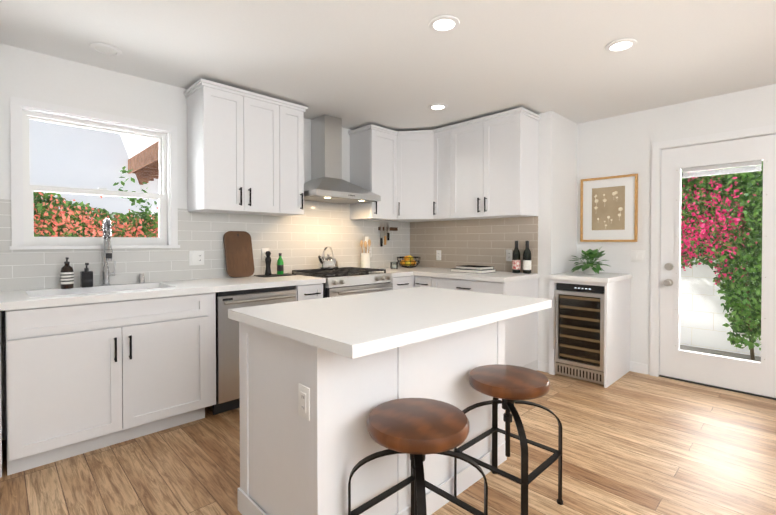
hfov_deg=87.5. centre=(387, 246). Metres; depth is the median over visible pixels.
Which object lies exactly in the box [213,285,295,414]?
dishwasher
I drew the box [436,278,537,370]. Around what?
base cabinet
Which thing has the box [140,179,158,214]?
wall
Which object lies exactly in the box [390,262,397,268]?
glass jar candle
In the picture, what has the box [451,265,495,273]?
books
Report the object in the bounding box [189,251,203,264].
outlet
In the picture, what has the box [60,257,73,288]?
soap bottle
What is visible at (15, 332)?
base cabinet
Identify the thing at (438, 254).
outlet
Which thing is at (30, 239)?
window
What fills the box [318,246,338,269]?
kettle
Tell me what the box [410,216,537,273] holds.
backsplash
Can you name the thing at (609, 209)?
framed art
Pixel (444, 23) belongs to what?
recessed light
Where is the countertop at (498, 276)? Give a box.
[412,270,538,281]
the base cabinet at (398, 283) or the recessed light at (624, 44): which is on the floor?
the base cabinet at (398, 283)
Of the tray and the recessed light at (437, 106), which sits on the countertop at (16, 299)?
the tray
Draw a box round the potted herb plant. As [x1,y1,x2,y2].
[569,249,608,273]
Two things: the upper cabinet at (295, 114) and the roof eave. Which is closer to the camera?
the upper cabinet at (295, 114)
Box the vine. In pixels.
[681,160,762,359]
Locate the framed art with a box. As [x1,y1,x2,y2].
[580,174,637,241]
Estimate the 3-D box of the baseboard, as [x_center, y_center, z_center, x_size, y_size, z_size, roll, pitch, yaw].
[0.888,1.162,0.845,6.140,0.090,5.500,-1,1,-44]
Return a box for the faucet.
[100,218,115,285]
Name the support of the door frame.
attached to the wall at (615, 145)
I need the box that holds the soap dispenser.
[80,263,92,287]
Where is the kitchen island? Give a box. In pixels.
[228,286,551,514]
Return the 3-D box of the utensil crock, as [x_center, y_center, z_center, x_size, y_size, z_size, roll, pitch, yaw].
[-0.240,0.069,4.369,0.150,0.356,0.104,-1,1,-44]
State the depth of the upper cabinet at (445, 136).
4.18 m
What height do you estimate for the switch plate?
0.115 m
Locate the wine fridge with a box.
[553,283,604,384]
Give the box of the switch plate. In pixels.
[631,250,644,262]
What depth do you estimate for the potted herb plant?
3.73 m
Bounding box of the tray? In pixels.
[254,273,296,276]
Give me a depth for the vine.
4.23 m
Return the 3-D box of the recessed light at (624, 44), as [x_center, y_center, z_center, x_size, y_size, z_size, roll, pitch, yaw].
[1.423,-1.227,2.476,0.171,0.011,0.171,0,1,1]
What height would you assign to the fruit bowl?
0.142 m
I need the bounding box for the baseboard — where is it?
[538,361,646,373]
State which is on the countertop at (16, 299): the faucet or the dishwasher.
the faucet
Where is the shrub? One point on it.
(49, 201)
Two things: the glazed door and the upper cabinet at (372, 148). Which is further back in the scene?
the upper cabinet at (372, 148)
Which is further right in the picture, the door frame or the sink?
the door frame
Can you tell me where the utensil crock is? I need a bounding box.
[360,237,370,267]
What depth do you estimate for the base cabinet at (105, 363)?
2.36 m
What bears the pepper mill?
on the tray
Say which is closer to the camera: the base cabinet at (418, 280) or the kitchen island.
the kitchen island
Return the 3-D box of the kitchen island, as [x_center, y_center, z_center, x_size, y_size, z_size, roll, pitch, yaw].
[0.067,0.735,1.966,1.330,0.915,0.880,-1,1,-44]
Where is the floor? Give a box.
[0,370,775,514]
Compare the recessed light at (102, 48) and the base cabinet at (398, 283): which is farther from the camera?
the base cabinet at (398, 283)
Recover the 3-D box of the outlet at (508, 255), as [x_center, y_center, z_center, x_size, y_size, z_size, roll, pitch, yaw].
[1.205,0.087,4.036,0.008,0.115,0.070,-1,1,-44]
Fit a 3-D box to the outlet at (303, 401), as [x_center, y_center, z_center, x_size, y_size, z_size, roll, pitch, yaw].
[-0.299,0.552,1.441,0.008,0.115,0.070,-1,1,-44]
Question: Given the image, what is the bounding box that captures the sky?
[29,119,151,223]
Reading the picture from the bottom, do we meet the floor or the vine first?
the floor
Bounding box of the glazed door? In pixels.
[659,134,775,397]
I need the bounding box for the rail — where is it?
[378,224,397,246]
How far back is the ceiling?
2.54 m
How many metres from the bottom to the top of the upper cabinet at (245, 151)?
0.916 m
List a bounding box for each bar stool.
[348,398,487,514]
[454,364,562,514]
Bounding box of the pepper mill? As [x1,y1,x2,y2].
[265,251,271,274]
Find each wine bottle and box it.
[512,241,520,272]
[523,241,530,273]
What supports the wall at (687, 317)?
on the ground
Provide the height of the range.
0.904 m
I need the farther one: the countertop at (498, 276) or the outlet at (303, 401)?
the countertop at (498, 276)
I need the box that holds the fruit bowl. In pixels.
[397,255,420,267]
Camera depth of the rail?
4.68 m
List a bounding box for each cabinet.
[0,310,27,477]
[24,294,215,468]
[183,82,286,215]
[272,282,325,300]
[279,102,306,215]
[349,126,394,221]
[393,274,411,289]
[395,128,438,221]
[412,274,435,287]
[435,126,454,220]
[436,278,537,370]
[447,110,540,220]
[548,271,632,387]
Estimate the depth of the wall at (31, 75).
2.76 m
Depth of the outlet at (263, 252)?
3.65 m
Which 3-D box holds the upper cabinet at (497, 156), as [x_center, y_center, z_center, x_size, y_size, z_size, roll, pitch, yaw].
[1.009,-0.745,3.989,0.349,0.916,0.816,-1,1,-44]
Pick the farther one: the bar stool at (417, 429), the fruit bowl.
the fruit bowl
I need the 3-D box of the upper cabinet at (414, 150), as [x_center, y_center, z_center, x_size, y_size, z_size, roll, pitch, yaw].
[0.291,-0.762,4.525,0.634,0.936,0.715,-1,1,-44]
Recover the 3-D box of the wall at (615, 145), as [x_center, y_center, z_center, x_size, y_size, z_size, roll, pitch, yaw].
[3.578,-0.025,2.574,0.150,2.420,4.560,-1,1,-44]
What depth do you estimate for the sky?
7.17 m
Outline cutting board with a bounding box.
[223,231,253,277]
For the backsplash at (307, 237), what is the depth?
3.36 m
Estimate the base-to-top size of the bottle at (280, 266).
0.190 m
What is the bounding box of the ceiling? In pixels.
[0,0,775,130]
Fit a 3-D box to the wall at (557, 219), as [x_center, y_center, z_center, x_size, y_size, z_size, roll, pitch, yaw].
[1.157,-0.051,4.639,0.750,2.420,1.775,-1,1,-44]
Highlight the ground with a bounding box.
[680,345,760,361]
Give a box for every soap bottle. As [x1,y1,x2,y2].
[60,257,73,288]
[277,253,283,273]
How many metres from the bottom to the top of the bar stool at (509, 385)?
0.598 m
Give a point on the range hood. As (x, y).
(326, 183)
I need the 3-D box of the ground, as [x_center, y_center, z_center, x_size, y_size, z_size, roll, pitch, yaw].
[-0.713,1.245,3.403,28.000,0.100,22.000,-1,1,-44]
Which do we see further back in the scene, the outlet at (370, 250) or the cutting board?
the outlet at (370, 250)
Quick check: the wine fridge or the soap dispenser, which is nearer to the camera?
the soap dispenser
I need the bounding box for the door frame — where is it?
[650,124,775,399]
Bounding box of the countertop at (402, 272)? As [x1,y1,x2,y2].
[373,266,447,277]
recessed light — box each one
[89,42,121,55]
[428,15,459,31]
[428,103,447,109]
[605,38,636,51]
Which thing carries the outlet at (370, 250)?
attached to the backsplash at (307, 237)
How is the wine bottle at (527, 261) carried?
on the countertop at (498, 276)
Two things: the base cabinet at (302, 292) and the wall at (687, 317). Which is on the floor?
the base cabinet at (302, 292)
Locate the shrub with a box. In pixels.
[33,166,158,236]
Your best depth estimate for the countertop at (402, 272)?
4.23 m
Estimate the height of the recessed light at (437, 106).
0.011 m
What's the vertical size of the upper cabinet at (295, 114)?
0.916 m
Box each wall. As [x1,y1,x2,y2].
[0,43,350,439]
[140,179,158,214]
[536,111,576,362]
[577,84,775,374]
[680,256,760,356]
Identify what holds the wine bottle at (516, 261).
on the countertop at (498, 276)
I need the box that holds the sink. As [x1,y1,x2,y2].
[28,286,155,297]
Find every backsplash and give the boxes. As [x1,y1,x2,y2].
[0,199,409,290]
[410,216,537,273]
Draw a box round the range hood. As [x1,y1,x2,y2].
[304,114,380,203]
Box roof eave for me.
[128,141,158,184]
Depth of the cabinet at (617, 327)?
3.58 m
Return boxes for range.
[288,267,392,297]
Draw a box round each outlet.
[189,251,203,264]
[261,248,268,260]
[298,383,309,420]
[367,247,371,256]
[436,250,440,259]
[506,250,511,260]
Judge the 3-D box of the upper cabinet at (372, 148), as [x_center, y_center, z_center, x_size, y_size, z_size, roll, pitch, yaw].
[-0.128,-0.750,4.346,0.407,0.916,0.389,-1,1,-44]
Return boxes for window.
[10,96,179,249]
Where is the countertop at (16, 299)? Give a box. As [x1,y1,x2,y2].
[0,275,325,309]
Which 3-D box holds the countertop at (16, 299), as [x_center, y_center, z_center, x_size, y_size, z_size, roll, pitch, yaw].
[-1.767,0.290,2.588,2.870,0.040,0.635,-1,1,-44]
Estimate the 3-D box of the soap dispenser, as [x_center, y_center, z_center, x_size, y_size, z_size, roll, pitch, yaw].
[-1.992,0.188,2.680,0.062,0.160,0.071,-1,1,-44]

